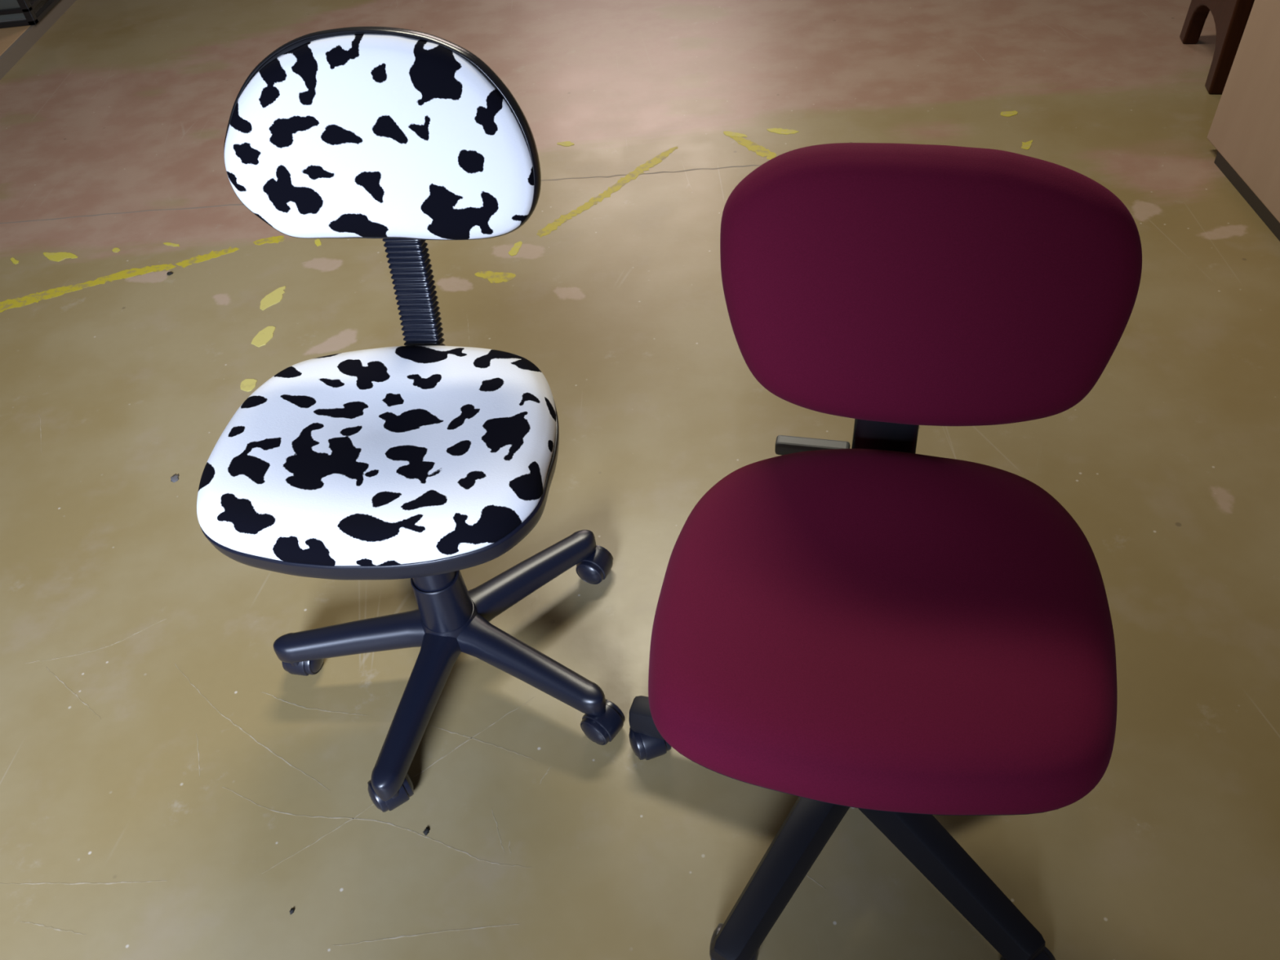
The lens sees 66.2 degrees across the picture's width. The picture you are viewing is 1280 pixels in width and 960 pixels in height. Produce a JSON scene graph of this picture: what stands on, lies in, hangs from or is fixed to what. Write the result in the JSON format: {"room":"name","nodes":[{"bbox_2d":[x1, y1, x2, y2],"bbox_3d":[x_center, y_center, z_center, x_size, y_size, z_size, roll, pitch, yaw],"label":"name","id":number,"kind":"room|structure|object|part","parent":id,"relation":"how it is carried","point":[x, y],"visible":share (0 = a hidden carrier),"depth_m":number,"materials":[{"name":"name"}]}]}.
{"room":"workshop","nodes":[
{"label":"workshop","id":0,"kind":"room"},
{"bbox_2d":[0,0,1279,959],"bbox_3d":[-0.158,-1.506,3.424,16.000,0.001,15.000,-6,45,0],"label":"floor","id":1,"kind":"structure","parent":0,"point":[170,790],"depth_m":1.86,"materials":[{"name":"paint"}]},
{"bbox_2d":[0,0,76,79],"bbox_3d":[-3.018,-2.221,3.748,1.160,0.980,1.720,-6,45,0],"label":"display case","id":2,"kind":"object","parent":1,"relation":"on","point":[23,23],"visible":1,"depth_m":3.88,"materials":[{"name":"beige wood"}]},
{"bbox_3d":[-2.996,-1.891,4.075,1.135,0.050,1.720,-6,45,0],"label":"board","id":3,"kind":"part","parent":2,"relation":"part of","materials":[{"name":"beige wood"}]},
{"bbox_3d":[-2.947,-1.792,3.855,1.110,0.016,0.020,-6,45,0],"label":"frame rail","id":4,"kind":"part","parent":2,"relation":"part of","materials":[{"name":"black metal"}]},
{"bbox_3d":[-2.944,-1.758,3.888,1.110,0.018,0.020,-6,45,0],"label":"frame rail","id":5,"kind":"part","parent":2,"relation":"part of","materials":[{"name":"black metal"}]},
{"bbox_3d":[-2.440,-2.130,3.581,0.030,0.900,0.030,-6,45,0],"label":"frame post","id":6,"kind":"part","parent":2,"relation":"part of","materials":[{"name":"black metal"}]},
{"bbox_3d":[-2.441,-2.138,4.150,0.030,0.016,0.850,-6,45,0],"label":"frame rail","id":7,"kind":"part","parent":2,"relation":"part of","materials":[{"name":"black metal"}]},
{"bbox_3d":[-2.471,-2.425,3.864,0.006,0.875,0.790,-6,45,0],"label":"glass pane","id":8,"kind":"part","parent":2,"relation":"part of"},
{"bbox_3d":[-2.437,-2.105,4.183,0.030,0.018,0.850,-6,45,0],"label":"frame rail","id":9,"kind":"part","parent":2,"relation":"part of","materials":[{"name":"black metal"}]},
{"bbox_2d":[170,473,178,482],"bbox_3d":[-0.945,-0.004,1.994,0.018,0.002,0.024,-24,47,-17],"label":"crumb","id":10,"kind":"object","parent":1,"relation":"on","point":[175,477],"visible":1,"depth_m":1.99,"materials":[{"name":"grey"}]},
{"bbox_2d":[289,908,293,914],"bbox_3d":[-0.477,0.591,1.345,0.006,0.003,0.008,-20,46,-14],"label":"crumb","id":11,"kind":"object","parent":1,"relation":"on","point":[291,911],"visible":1,"depth_m":1.34,"materials":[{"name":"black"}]},
{"bbox_2d":[196,26,625,812],"bbox_3d":[-0.327,-0.038,1.322,0.573,0.900,0.604,1,45,7],"label":"swivel chair","id":12,"kind":"object","parent":1,"relation":"on","point":[425,460],"visible":1,"depth_m":1.27,"materials":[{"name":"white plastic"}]},
{"bbox_3d":[-0.452,0.249,1.565,0.267,0.068,0.070,-6,45,0],"label":"leg","id":13,"kind":"part","parent":12,"relation":"part of","materials":[{"name":"black plastic"}]},
{"bbox_2d":[196,345,555,565],"bbox_3d":[-0.348,-0.054,1.321,0.468,0.051,0.407,1,45,7],"label":"seat cushion","id":14,"kind":"object","parent":12,"relation":"on","point":[406,455],"depth_m":1.26,"materials":[{"name":"white fabric"}]},
{"bbox_2d":[224,33,533,239],"bbox_3d":[-0.344,-0.431,1.258,0.415,0.256,0.033,1,31,7],"label":"cushion","id":15,"kind":"object","parent":12,"relation":"on","point":[330,135],"depth_m":1.24,"materials":[{"name":"white fabric"}]},
{"bbox_3d":[-0.335,0.340,1.462,0.070,0.068,0.267,7,46,12],"label":"leg","id":16,"kind":"part","parent":12,"relation":"part of","materials":[{"name":"black plastic"}]},
{"bbox_3d":[-0.169,0.283,1.502,0.267,0.068,0.070,21,51,25],"label":"leg","id":17,"kind":"part","parent":12,"relation":"part of","materials":[{"name":"black plastic"}]},
{"bbox_3d":[-0.183,0.157,1.631,0.267,0.068,0.070,-33,51,-25],"label":"leg","id":18,"kind":"part","parent":12,"relation":"part of","materials":[{"name":"black plastic"}]},
{"bbox_2d":[422,826,429,835],"bbox_3d":[-0.307,0.506,1.412,0.008,0.004,0.012,18,49,22],"label":"crumb","id":19,"kind":"object","parent":1,"relation":"on","point":[426,831],"visible":1,"depth_m":1.41,"materials":[{"name":"black"}]},
{"bbox_2d":[628,142,1142,959],"bbox_3d":[0.257,0.136,1.135,0.619,0.830,0.631,6,46,12],"label":"swivel chair","id":20,"kind":"object","parent":1,"relation":"on","point":[899,636],"visible":1,"depth_m":1.04,"materials":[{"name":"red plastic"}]},
{"bbox_3d":[0.128,0.356,1.399,0.297,0.066,0.062,10,47,16],"label":"leg","id":21,"kind":"part","parent":20,"relation":"part of","materials":[{"name":"black plastic"}]},
{"bbox_3d":[0.188,0.486,1.262,0.062,0.066,0.297,25,53,28],"label":"leg","id":22,"kind":"part","parent":20,"relation":"part of","materials":[{"name":"black plastic"}]},
{"bbox_3d":[0.230,-0.043,1.311,0.098,0.022,0.022,6,46,12],"label":"adjustment lever","id":23,"kind":"part","parent":20,"relation":"part of","materials":[{"name":"grey plastic"}]},
{"bbox_2d":[648,448,1117,814],"bbox_3d":[0.262,0.132,1.077,0.482,0.070,0.469,6,46,12],"label":"seat cushion","id":24,"kind":"object","parent":20,"relation":"on","point":[882,630],"depth_m":1.00,"materials":[{"name":"purple fabric"}]},
{"bbox_2d":[720,142,1142,426],"bbox_3d":[0.307,-0.202,1.100,0.446,0.329,0.070,9,34,15],"label":"cushion","id":25,"kind":"object","parent":20,"relation":"on","point":[934,285],"depth_m":1.06,"materials":[{"name":"purple fabric"}]},
{"bbox_3d":[0.385,0.477,1.250,0.062,0.066,0.297,-29,49,-22],"label":"leg","id":26,"kind":"part","parent":20,"relation":"part of","materials":[{"name":"black plastic"}]},
{"bbox_2d":[1179,0,1254,93],"bbox_3d":[1.886,-1.397,2.786,0.451,0.440,0.480,4,46,10],"label":"stool","id":27,"kind":"object","parent":1,"relation":"on","point":[1230,17],"visible":0.93,"depth_m":2.79,"materials":[{"name":"red wood"}]},
{"bbox_2d":[1207,0,1279,241],"bbox_3d":[1.731,-0.747,1.785,0.550,0.950,1.375,-2,45,4],"label":"base cabinet","id":28,"kind":"object","parent":1,"relation":"on","point":[1244,131],"visible":1,"depth_m":2.37,"materials":[{"name":"beige laminate"}]}
]}

